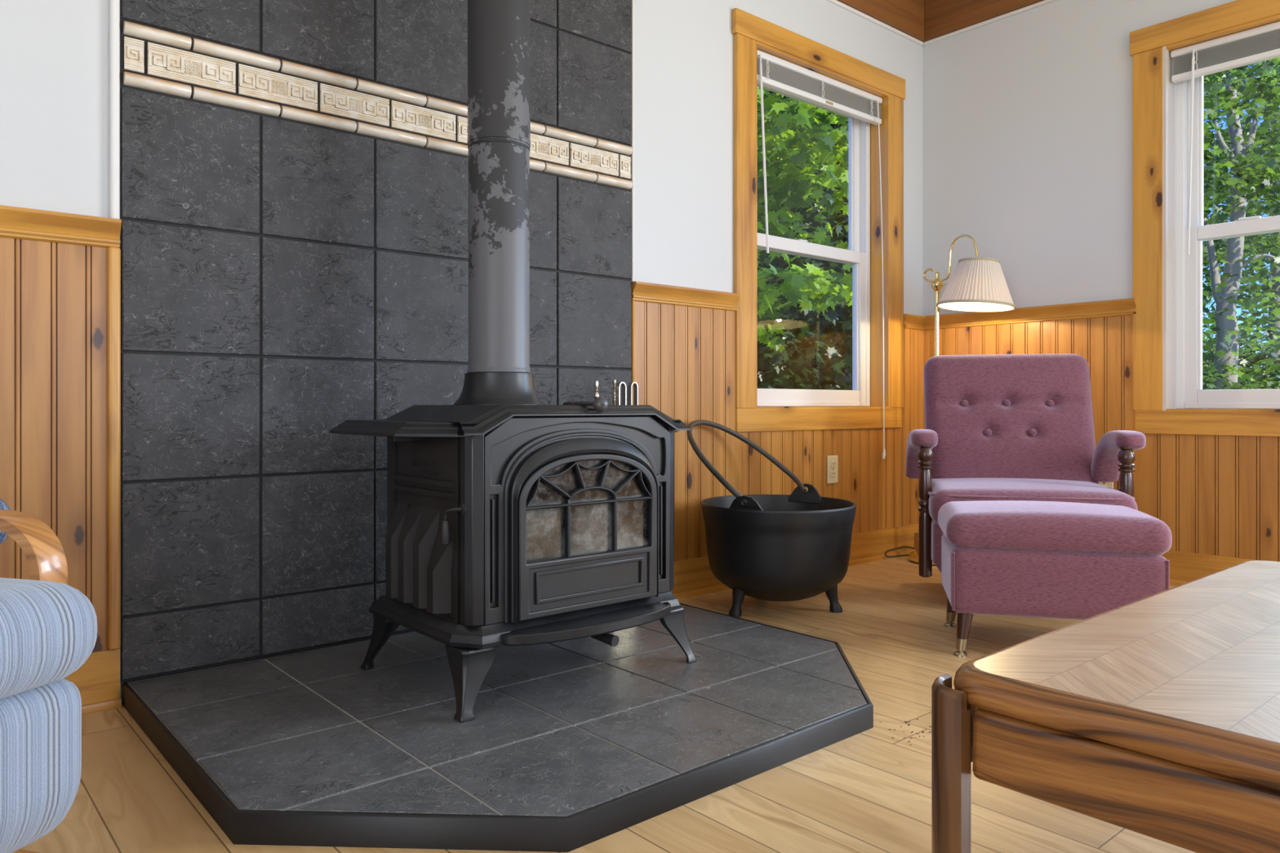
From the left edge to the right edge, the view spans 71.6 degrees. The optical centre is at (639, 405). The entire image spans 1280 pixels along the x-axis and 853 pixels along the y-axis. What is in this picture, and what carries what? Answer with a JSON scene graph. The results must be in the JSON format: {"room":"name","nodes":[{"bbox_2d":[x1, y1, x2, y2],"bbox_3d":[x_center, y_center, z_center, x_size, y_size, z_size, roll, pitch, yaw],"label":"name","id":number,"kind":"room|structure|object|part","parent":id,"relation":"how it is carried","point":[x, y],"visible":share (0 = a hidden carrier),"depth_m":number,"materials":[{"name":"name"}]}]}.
{"room":"living room","nodes":[
{"label":"living room","id":0,"kind":"room"},
{"bbox_2d":[0,0,923,698],"bbox_3d":[-1.117,-0.685,2.204,6.675,2.740,0.162,0,0,-41],"label":"wall","id":1,"kind":"structure","parent":0,"point":[55,55],"depth_m":3.10,"materials":[{"name":"white paint"}]},
{"bbox_2d":[0,204,121,248],"bbox_3d":[-2.333,-0.391,1.044,3.019,0.064,0.035,0,0,-41],"label":"trim","id":2,"kind":"structure","parent":1,"relation":"attached to","point":[18,223],"depth_m":1.95,"materials":[{"name":"brown wood"}]},
{"bbox_2d":[63,648,121,715],"bbox_3d":[-2.333,0.620,1.044,3.020,0.130,0.034,0,0,-41],"label":"baseboard","id":3,"kind":"structure","parent":1,"relation":"attached to","point":[97,681],"depth_m":2.00,"materials":[{"name":"brown wood"}]},
{"bbox_2d":[106,246,120,650],"bbox_3d":[-1.199,0.097,2.022,0.024,0.916,0.029,0,0,-41],"label":"trim","id":4,"kind":"structure","parent":1,"relation":"attached to","point":[113,254],"depth_m":2.01,"materials":[{"name":"brown wood"}]},
{"bbox_2d":[110,0,119,218],"bbox_3d":[-1.199,-1.067,2.027,0.018,1.288,0.021,0,0,-41],"label":"trim","id":5,"kind":"structure","parent":1,"relation":"attached to","point":[114,4],"depth_m":2.02,"materials":[{"name":"white"}]},
{"bbox_2d":[119,0,632,683],"bbox_3d":[-0.608,-0.546,2.529,1.530,2.362,0.031,0,0,-41],"label":"tile panel","id":6,"kind":"object","parent":1,"relation":"attached to","point":[294,174],"visible":0.8,"depth_m":2.30,"materials":[{"name":"black tile"}]},
{"bbox_3d":[-0.604,-0.868,2.523,1.516,0.030,0.017,0,0,-41],"label":"liner molding","id":7,"kind":"part","parent":6,"relation":"part of","materials":[{"name":"beige tile"}]},
{"bbox_3d":[-0.604,-0.752,2.523,1.516,0.030,0.017,0,0,-41],"label":"liner molding","id":8,"kind":"part","parent":6,"relation":"part of","materials":[{"name":"beige tile"}]},
{"bbox_2d":[631,0,634,281],"bbox_3d":[-0.027,-1.067,3.035,0.011,1.288,0.019,0,0,-41],"label":"trim","id":9,"kind":"structure","parent":1,"relation":"attached to","point":[633,1],"depth_m":3.03,"materials":[{"name":"white"}]},
{"bbox_2d":[631,300,635,404],"bbox_3d":[-0.026,0.097,3.034,0.011,0.916,0.021,0,0,-41],"label":"trim","id":10,"kind":"structure","parent":1,"relation":"attached to","point":[633,301],"depth_m":3.03,"materials":[{"name":"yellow wood"}]},
{"bbox_2d":[631,281,740,311],"bbox_3d":[0.172,-0.391,3.193,0.516,0.064,0.035,0,0,-41],"label":"trim","id":11,"kind":"structure","parent":1,"relation":"attached to","point":[642,291],"depth_m":3.17,"materials":[{"name":"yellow wood"}]},
{"bbox_2d":[671,523,919,599],"bbox_3d":[0.662,0.620,3.615,1.764,0.130,0.034,0,0,-41],"label":"baseboard","id":12,"kind":"structure","parent":1,"relation":"attached to","point":[693,577],"depth_m":3.85,"materials":[{"name":"brown wood"}]},
{"bbox_2d":[731,7,905,431],"bbox_3d":[0.738,-0.703,3.787,1.136,1.605,0.172,0,0,-41],"label":"window","id":13,"kind":"structure","parent":1,"relation":"in","point":[757,410],"depth_m":3.91,"materials":[{"name":"brown wood"}]},
{"bbox_3d":[0.401,-0.702,3.402,0.103,1.422,0.019,0,0,-41],"label":"casing","id":14,"kind":"part","parent":13,"relation":"part of","materials":[{"name":"brown wood"}]},
{"bbox_3d":[0.692,-1.012,3.837,0.829,0.724,0.028,0,0,-41],"label":"sash","id":15,"kind":"part","parent":13,"relation":"part of","materials":[{"name":"white plastic"}]},
{"bbox_3d":[0.713,-0.358,3.812,0.829,0.686,0.030,0,0,-41],"label":"sash","id":16,"kind":"part","parent":13,"relation":"part of","materials":[{"name":"white plastic"}]},
{"bbox_3d":[0.703,-0.699,3.824,0.881,1.403,0.070,0,0,-41],"label":"vinyl frame","id":17,"kind":"part","parent":13,"relation":"part of","materials":[{"name":"white plastic"}]},
{"bbox_2d":[756,48,885,458],"bbox_3d":[0.774,-0.582,3.741,0.874,1.637,0.080,0,0,-41],"label":"window blind","id":18,"kind":"object","parent":13,"relation":"attached to","point":[775,73],"visible":0.92,"depth_m":3.72,"materials":[{"name":"white plastic"}]},
{"bbox_3d":[0.506,-1.333,3.517,0.018,0.076,0.007,0,0,-41],"label":"ladder cord","id":19,"kind":"part","parent":18,"relation":"part of","materials":[{"name":"white fabric"}]},
{"bbox_3d":[0.759,-1.291,3.758,0.866,0.024,0.032,0,0,-41],"label":"rail","id":20,"kind":"part","parent":18,"relation":"part of","materials":[{"name":"white plastic"}]},
{"bbox_3d":[0.771,-1.332,3.744,0.017,0.076,0.007,0,0,-41],"label":"ladder cord","id":21,"kind":"part","parent":18,"relation":"part of","materials":[{"name":"white fabric"}]},
{"bbox_3d":[1.037,-1.333,3.972,0.017,0.076,0.007,0,0,-41],"label":"ladder cord","id":22,"kind":"part","parent":18,"relation":"part of","materials":[{"name":"white fabric"}]},
{"bbox_3d":[1.072,-0.580,3.975,0.041,1.590,0.009,0,0,34],"label":"lift cord","id":23,"kind":"part","parent":18,"relation":"part of","materials":[{"name":"white fabric"}]},
{"bbox_3d":[1.075,-0.586,3.978,0.042,1.578,0.011,0,0,31],"label":"lift cord","id":24,"kind":"part","parent":18,"relation":"part of","materials":[{"name":"white fabric"}]},
{"bbox_3d":[1.168,-0.702,4.061,0.108,1.422,0.019,0,0,-41],"label":"casing","id":25,"kind":"part","parent":13,"relation":"part of","materials":[{"name":"brown wood"}]},
{"bbox_2d":[826,455,838,484],"bbox_3d":[0.815,0.269,3.749,0.071,0.117,0.009,0,0,-41],"label":"wall outlet","id":26,"kind":"object","parent":1,"relation":"attached to","point":[832,460],"visible":1,"depth_m":3.74,"materials":[{"name":"beige plastic"}]},
{"bbox_2d":[831,461,835,467],"bbox_3d":[0.816,0.248,3.747,0.033,0.029,0.003,0,0,-41],"label":"receptacle","id":27,"kind":"object","parent":26,"relation":"attached to","point":[833,463],"depth_m":3.75,"materials":[{"name":"grey plastic"}]},
{"bbox_2d":[831,471,835,477],"bbox_3d":[0.816,0.289,3.747,0.033,0.029,0.003,0,0,-41],"label":"receptacle","id":28,"kind":"object","parent":26,"relation":"attached to","point":[833,473],"depth_m":3.75,"materials":[{"name":"grey plastic"}]},
{"bbox_2d":[826,0,923,45],"bbox_3d":[-1.072,-1.720,2.144,6.365,0.015,0.012,0,0,-41],"label":"trim","id":29,"kind":"structure","parent":1,"relation":"attached to","point":[835,2],"depth_m":3.96,"materials":[{"name":"white"}]},
{"bbox_2d":[837,0,925,42],"bbox_3d":[-1.065,-1.891,2.142,6.374,0.327,0.024,0,0,-41],"label":"trim","id":30,"kind":"structure","parent":1,"relation":"attached to","point":[907,16],"depth_m":4.06,"materials":[{"name":"brown wood"}]},
{"bbox_2d":[903,313,925,329],"bbox_3d":[1.287,-0.391,4.151,0.185,0.064,0.035,0,0,-41],"label":"trim","id":31,"kind":"structure","parent":1,"relation":"attached to","point":[910,321],"depth_m":4.13,"materials":[{"name":"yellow wood"}]},
{"bbox_2d":[21,555,1195,852],"bbox_3d":[0.729,0.745,0.053,6.675,0.120,5.831,0,0,-41],"label":"floor","id":32,"kind":"structure","parent":0,"point":[868,791],"depth_m":1.58,"materials":[{"name":"brown wood"}]},
{"bbox_2d":[0,509,97,852],"bbox_3d":[-1.163,0.200,1.039,0.789,0.970,0.688,0,0,17],"label":"armchair","id":33,"kind":"object","parent":32,"relation":"on","point":[48,627],"visible":1,"depth_m":1.12,"materials":[{"name":"blue fabric"}]},
{"bbox_2d":[0,498,10,544],"bbox_3d":[-1.376,0.427,1.672,0.300,0.517,0.270,0,0,-41],"label":"throw pillow","id":34,"kind":"object","parent":33,"relation":"on","point":[3,505],"visible":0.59,"depth_m":1.68,"materials":[{"name":"blue fabric"}]},
{"bbox_3d":[-1.050,0.412,1.334,0.443,0.516,0.044,0,0,17],"label":"bentwood arm","id":35,"kind":"part","parent":33,"relation":"part of","materials":[{"name":"brown wood"}]},
{"bbox_3d":[-1.053,0.470,1.007,0.510,0.224,0.536,0,0,17],"label":"seat","id":36,"kind":"part","parent":33,"relation":"part of","materials":[{"name":"blue fabric"}]},
{"bbox_2d":[0,577,97,699],"bbox_3d":[-1.048,0.293,1.005,0.550,0.138,0.568,0,0,17],"label":"seat cushion","id":37,"kind":"object","parent":33,"relation":"on","point":[48,629],"depth_m":1.11,"materials":[{"name":"blue fabric"}]},
{"bbox_2d":[121,603,873,852],"bbox_3d":[-0.210,0.660,2.075,1.542,0.050,1.213,0,0,-41],"label":"platform","id":38,"kind":"object","parent":32,"relation":"on","point":[570,745],"visible":0.82,"depth_m":1.74,"materials":[{"name":"black tile"}]},
{"bbox_2d":[329,372,697,722],"bbox_3d":[-0.251,0.276,2.159,0.799,0.718,0.567,0,0,-41],"label":"wood stove","id":39,"kind":"object","parent":38,"relation":"on","point":[513,518],"visible":1,"depth_m":1.95,"materials":[{"name":"metal"}]},
{"bbox_3d":[-0.606,0.568,2.142,0.101,0.134,0.104,0,0,-41],"label":"leg","id":40,"kind":"part","parent":39,"relation":"part of","materials":[{"name":"metal"}]},
{"bbox_2d":[329,419,466,437],"bbox_3d":[-0.547,0.050,1.977,0.114,0.032,0.457,0,0,-41],"label":"shelf","id":41,"kind":"object","parent":39,"relation":"attached to","point":[381,428],"depth_m":1.87,"materials":[{"name":"metal"}]},
{"bbox_3d":[-0.496,0.251,1.987,0.044,0.424,0.338,0,0,-41],"label":"panel","id":42,"kind":"part","parent":39,"relation":"part of","materials":[{"name":"black metal"}]},
{"bbox_3d":[-0.382,0.220,1.849,0.057,0.036,0.023,0,0,7],"label":"door handle","id":43,"kind":"part","parent":39,"relation":"part of","materials":[{"name":"black metal"}]},
{"bbox_3d":[-0.353,0.568,1.847,0.101,0.134,0.104,0,0,-41],"label":"leg","id":44,"kind":"part","parent":39,"relation":"part of","materials":[{"name":"metal"}]},
{"bbox_3d":[-0.350,0.248,1.848,0.032,0.418,0.043,0,0,-41],"label":"corner post","id":45,"kind":"part","parent":39,"relation":"part of","materials":[{"name":"metal"}]},
{"bbox_2d":[466,0,530,373],"bbox_3d":[-0.360,-1.069,2.271,0.160,1.970,0.160,0,0,-41],"label":"pipe","id":46,"kind":"object","parent":39,"relation":"on","point":[499,142],"visible":0.91,"depth_m":2.20,"materials":[{"name":"grey metal"}]},
{"bbox_3d":[-0.262,0.479,2.172,0.637,0.045,0.462,0,0,-41],"label":"plate","id":47,"kind":"part","parent":39,"relation":"part of","materials":[{"name":"metal"}]},
{"bbox_3d":[-0.257,0.030,2.166,0.635,0.065,0.438,0,0,-41],"label":"lid","id":48,"kind":"part","parent":39,"relation":"part of","materials":[{"name":"metal"}]},
{"bbox_3d":[-0.137,-0.005,2.036,0.084,0.011,0.033,0,0,16],"label":"damper lever","id":49,"kind":"part","parent":39,"relation":"part of","materials":[{"name":"black metal"}]},
{"bbox_3d":[-0.117,0.258,2.002,0.427,0.398,0.033,0,0,-41],"label":"arch molding","id":50,"kind":"part","parent":39,"relation":"part of","materials":[{"name":"metal"}]},
{"bbox_3d":[-0.110,0.281,1.994,0.389,0.346,0.014,0,0,-41],"label":"door","id":51,"kind":"part","parent":39,"relation":"part of","materials":[{"name":"metal"}]},
{"bbox_3d":[-0.117,0.229,2.003,0.364,0.225,0.003,0,0,-41],"label":"fire glass","id":52,"kind":"part","parent":39,"relation":"part of","materials":[{"name":"brown glass"}]},
{"bbox_3d":[-0.109,0.393,1.993,0.344,0.100,0.012,0,0,-41],"label":"kick panel","id":53,"kind":"part","parent":39,"relation":"part of","materials":[{"name":"metal"}]},
{"bbox_3d":[-0.089,-0.003,2.018,0.035,0.035,0.036,0,0,-41],"label":"knob","id":54,"kind":"part","parent":39,"relation":"part of","materials":[{"name":"grey metal"}]},
{"bbox_3d":[0.071,0.248,2.209,0.032,0.418,0.043,0,0,-41],"label":"corner post","id":55,"kind":"part","parent":39,"relation":"part of","materials":[{"name":"metal"}]},
{"bbox_3d":[0.072,0.568,2.212,0.101,0.134,0.104,0,0,-41],"label":"leg","id":56,"kind":"part","parent":39,"relation":"part of","materials":[{"name":"metal"}]},
{"bbox_2d":[593,380,599,400],"bbox_3d":[-0.123,0.278,2.701,0.045,0.712,0.022,0,0,-41],"label":"fireplace poker","id":57,"kind":"object","parent":38,"relation":"on","point":[596,394],"visible":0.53,"depth_m":2.69,"materials":[{"name":"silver metal"}]},
{"bbox_2d":[612,378,616,404],"bbox_3d":[-0.083,0.274,2.881,0.124,0.721,0.124,0,0,-41],"label":"stand","id":58,"kind":"object","parent":38,"relation":"on","point":[614,381],"visible":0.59,"depth_m":2.88,"materials":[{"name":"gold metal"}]},
{"bbox_2d":[627,382,638,404],"bbox_3d":[-0.022,0.279,2.814,0.048,0.710,0.048,0,0,-41],"label":"brush","id":59,"kind":"object","parent":58,"relation":"hanging from","point":[630,384],"visible":0.26,"depth_m":2.81,"materials":[{"name":"silver metal"}]},
{"bbox_2d":[615,382,626,404],"bbox_3d":[-0.054,0.281,2.693,0.090,0.707,0.031,0,0,-41],"label":"shovel","id":60,"kind":"object","parent":38,"relation":"on","point":[623,384],"visible":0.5,"depth_m":2.69,"materials":[{"name":"silver metal"}]},
{"bbox_2d":[686,419,856,617],"bbox_3d":[0.442,0.368,3.019,0.542,0.635,0.569,0,0,-41],"label":"cauldron","id":61,"kind":"object","parent":32,"relation":"on","point":[796,546],"visible":1,"depth_m":2.82,"materials":[{"name":"metal"}]},
{"bbox_3d":[0.340,0.184,3.087,0.317,0.268,0.537,0,0,32],"label":"bail handle","id":62,"kind":"part","parent":61,"relation":"part of","materials":[{"name":"metal"}]},
{"bbox_2d":[701,494,856,601],"bbox_3d":[0.467,0.490,3.007,0.519,0.329,0.519,0,0,-41],"label":"bowl","id":63,"kind":"object","parent":61,"relation":"on","point":[781,548],"depth_m":2.81,"materials":[{"name":"metal"}]},
{"bbox_2d":[880,719,931,745],"bbox_3d":[0.584,0.684,1.865,0.137,0.001,0.154,0,0,-8],"label":"crumbs","id":64,"kind":"object","parent":32,"relation":"on","point":[917,719],"visible":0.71,"depth_m":1.86,"materials":[{"name":"brown food"}]},
{"bbox_2d":[884,234,1015,566],"bbox_3d":[1.450,-0.019,3.744,0.439,1.416,0.790,0,0,-41],"label":"floor lamp","id":65,"kind":"object","parent":32,"relation":"on","point":[976,284],"visible":0.78,"depth_m":3.64,"materials":[{"name":"beige fabric"}]},
{"bbox_3d":[1.526,0.510,3.869,0.860,0.360,0.240,0,0,25],"label":"power cord","id":66,"kind":"part","parent":65,"relation":"part of","materials":[{"name":"brown plastic"}]},
{"bbox_3d":[1.339,-0.636,3.837,0.010,0.184,0.308,0,0,-27],"label":"curved arm","id":67,"kind":"part","parent":65,"relation":"part of","materials":[{"name":"gold metal"}]},
{"bbox_3d":[1.400,-0.417,3.703,0.310,0.034,0.311,0,0,-41],"label":"trim","id":68,"kind":"part","parent":65,"relation":"part of","materials":[{"name":"beige fabric"}]},
{"bbox_3d":[1.400,-0.503,3.703,0.306,0.202,0.306,0,0,-41],"label":"lamp shade","id":69,"kind":"part","parent":65,"relation":"part of","materials":[{"name":"fabric"}]},
{"bbox_3d":[1.414,-0.600,3.703,0.165,0.022,0.165,0,0,-41],"label":"trim","id":70,"kind":"part","parent":65,"relation":"part of","materials":[{"name":"beige fabric"}]},
{"bbox_2d":[905,353,1146,577],"bbox_3d":[1.347,0.242,3.195,0.740,0.886,0.714,0,0,13],"label":"recliner","id":71,"kind":"object","parent":32,"relation":"on","point":[998,427],"visible":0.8,"depth_m":3.31,"materials":[{"name":"fabric"}]},
{"bbox_3d":[1.036,0.525,3.266,0.024,0.060,0.400,0,0,13],"label":"rail","id":72,"kind":"part","parent":71,"relation":"part of","materials":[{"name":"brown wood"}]},
{"bbox_3d":[0.984,0.362,3.061,0.052,0.456,0.052,0,0,13],"label":"arm post","id":73,"kind":"part","parent":71,"relation":"part of","materials":[{"name":"brown wood"}]},
{"bbox_3d":[1.336,0.477,3.146,0.612,0.196,0.536,0,0,13],"label":"panel","id":74,"kind":"part","parent":71,"relation":"part of","materials":[{"name":"fabric"}]},
{"bbox_3d":[1.410,0.082,3.404,0.604,0.566,0.279,0,0,13],"label":"backrest","id":75,"kind":"part","parent":71,"relation":"part of","materials":[{"name":"fabric"}]},
{"bbox_2d":[919,477,1137,524],"bbox_3d":[1.330,0.333,3.121,0.630,0.142,0.562,0,0,13],"label":"seat cushion","id":76,"kind":"object","parent":71,"relation":"on","point":[936,491],"depth_m":2.93,"materials":[{"name":"fabric"}]},
{"bbox_3d":[1.600,0.362,2.919,0.052,0.456,0.052,0,0,13],"label":"arm post","id":77,"kind":"part","parent":71,"relation":"part of","materials":[{"name":"brown wood"}]},
{"bbox_2d":[937,500,1172,657],"bbox_3d":[1.157,0.481,2.538,0.560,0.407,0.380,0,0,14],"label":"ottoman","id":78,"kind":"object","parent":32,"relation":"on","point":[1024,558],"visible":0.94,"depth_m":2.37,"materials":[{"name":"fabric"}]},
{"bbox_3d":[0.974,0.600,2.744,0.048,0.079,0.047,0,0,14],"label":"leg","id":79,"kind":"part","parent":78,"relation":"part of","materials":[{"name":"brown wood"}]},
{"bbox_3d":[0.897,0.600,2.446,0.048,0.079,0.047,0,0,14],"label":"leg","id":80,"kind":"part","parent":78,"relation":"part of","materials":[{"name":"brown wood"}]},
{"bbox_2d":[937,500,1172,555],"bbox_3d":[1.157,0.338,2.538,0.560,0.120,0.380,0,0,14],"label":"cushion","id":81,"kind":"object","parent":78,"relation":"on","point":[984,527],"depth_m":2.38,"materials":[{"name":"fabric"}]},
{"bbox_2d":[931,560,1279,852],"bbox_3d":[0.938,0.485,1.086,1.109,0.400,0.654,0,0,-41],"label":"coffee table","id":82,"kind":"object","parent":32,"relation":"on","point":[1157,716],"visible":1,"depth_m":0.90,"materials":[{"name":"brown wood"}]},
{"bbox_3d":[0.341,0.494,0.970,0.052,0.382,0.052,0,0,-41],"label":"leg","id":83,"kind":"part","parent":82,"relation":"part of","materials":[{"name":"brown wood"}]},
{"bbox_3d":[0.938,0.287,1.086,1.042,0.005,0.587,0,0,-41],"label":"parquet panel","id":84,"kind":"part","parent":82,"relation":"part of","materials":[{"name":"brown wood"}]},
{"bbox_2d":[922,0,1279,561],"bbox_3d":[3.249,-0.685,2.117,0.162,2.740,5.681,0,0,-41],"label":"wall","id":85,"kind":"structure","parent":0,"point":[1027,115],"depth_m":3.71,"materials":[{"name":"white paint"}]},
{"bbox_2d":[924,0,1043,40],"bbox_3d":[3.146,-1.891,2.112,0.024,0.327,5.507,0,0,-41],"label":"trim","id":86,"kind":"structure","parent":85,"relation":"attached to","point":[942,17],"depth_m":4.06,"materials":[{"name":"brown wood"}]},
{"bbox_2d":[924,0,1055,44],"bbox_3d":[3.147,-1.720,2.120,0.012,0.015,5.519,0,0,-41],"label":"trim","id":87,"kind":"structure","parent":85,"relation":"attached to","point":[1044,2],"depth_m":3.96,"materials":[{"name":"white"}]},
{"bbox_2d":[924,297,1136,329],"bbox_3d":[1.643,-0.391,3.852,0.035,0.064,0.951,0,0,-41],"label":"trim","id":88,"kind":"structure","parent":85,"relation":"attached to","point":[1122,307],"depth_m":3.78,"materials":[{"name":"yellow wood"}]},
{"bbox_2d":[1098,481,1113,488],"bbox_3d":[1.875,0.313,3.586,0.009,0.117,0.071,0,0,-41],"label":"wall outlet","id":89,"kind":"object","parent":85,"relation":"attached to","point":[1110,484],"visible":0.27,"depth_m":3.57,"materials":[{"name":"beige plastic"}]},
{"bbox_2d":[1129,0,1279,436],"bbox_3d":[2.369,-0.684,3.131,0.172,1.586,1.136,0,0,-41],"label":"window","id":90,"kind":"structure","parent":85,"relation":"in","point":[1167,281],"depth_m":3.44,"materials":[{"name":"brown wood"}]},
{"bbox_3d":[1.985,-0.683,3.467,0.019,1.403,0.108,0,0,-41],"label":"casing","id":91,"kind":"part","parent":90,"relation":"part of","materials":[{"name":"brown wood"}]},
{"bbox_2d":[1170,21,1279,254],"bbox_3d":[2.337,-0.973,3.101,0.052,0.798,0.874,0,0,-41],"label":"window blind","id":92,"kind":"object","parent":90,"relation":"attached to","point":[1260,43],"visible":1,"depth_m":3.31,"materials":[{"name":"white plastic"}]},
{"bbox_3d":[2.101,-1.305,3.360,0.007,0.076,0.017,0,0,-41],"label":"ladder cord","id":93,"kind":"part","parent":92,"relation":"part of","materials":[{"name":"white fabric"}]},
{"bbox_3d":[2.343,-1.263,3.106,0.032,0.024,0.866,0,0,-41],"label":"rail","id":94,"kind":"part","parent":92,"relation":"part of","materials":[{"name":"white plastic"}]},
{"bbox_3d":[2.409,-0.680,3.163,0.070,1.384,0.881,0,0,-41],"label":"vinyl frame","id":95,"kind":"part","parent":90,"relation":"part of","materials":[{"name":"white plastic"}]},
{"bbox_3d":[2.397,-0.349,3.152,0.030,0.686,0.829,0,0,-41],"label":"sash","id":96,"kind":"part","parent":90,"relation":"part of","materials":[{"name":"white plastic"}]},
{"bbox_3d":[2.422,-0.994,3.174,0.028,0.706,0.829,0,0,-41],"label":"sash","id":97,"kind":"part","parent":90,"relation":"part of","materials":[{"name":"white plastic"}]},
{"bbox_2d":[1160,550,1260,586],"bbox_3d":[3.134,0.620,2.116,0.034,0.130,5.529,0,0,-41],"label":"baseboard","id":98,"kind":"structure","parent":85,"relation":"attached to","point":[1184,567],"depth_m":3.34,"materials":[{"name":"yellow wood"}]},
{"label":"outside","id":99,"kind":"structure","parent":0,"visible":0},
{"bbox_3d":[3.510,2.135,22.780,85.000,0.100,110.000,0,0,-41],"label":"ground","id":100,"kind":"structure","parent":99,"visible":0},
{"bbox_2d":[756,91,847,390],"bbox_3d":[2.923,-2.766,12.726,6.646,9.758,5.942,0,0,1],"label":"tree","id":101,"kind":"object","parent":100,"relation":"on","point":[802,212],"visible":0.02,"depth_m":10.91,"materials":[{"name":"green plant"}]},
{"bbox_2d":[756,85,852,352],"bbox_3d":[1.124,-1.103,5.507,2.240,6.427,1.938,0,0,9],"label":"maple tree","id":102,"kind":"object","parent":100,"relation":"on","point":[810,138],"visible":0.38,"depth_m":5.15,"materials":[{"name":"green plant"}]},
{"bbox_2d":[756,90,852,390],"bbox_3d":[1.689,-1.103,8.168,3.524,6.427,3.173,0,0,5],"label":"maple tree","id":103,"kind":"object","parent":100,"relation":"on","point":[811,326],"visible":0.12,"depth_m":7.61,"materials":[{"name":"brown plant"}]},
{"bbox_2d":[1201,58,1279,390],"bbox_3d":[8.883,-2.647,12.828,4.577,9.037,7.091,0,0,37],"label":"tree","id":104,"kind":"object","parent":100,"relation":"on","point":[1251,360],"visible":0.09,"depth_m":11.82,"materials":[{"name":"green plant"}]},
{"bbox_2d":[1202,57,1279,389],"bbox_3d":[5.421,-1.105,7.770,3.387,5.192,2.047,0,0,-41],"label":"forked tree","id":105,"kind":"object","parent":100,"relation":"on","point":[1226,358],"visible":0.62,"depth_m":7.75,"materials":[{"name":"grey plant"}]}
]}

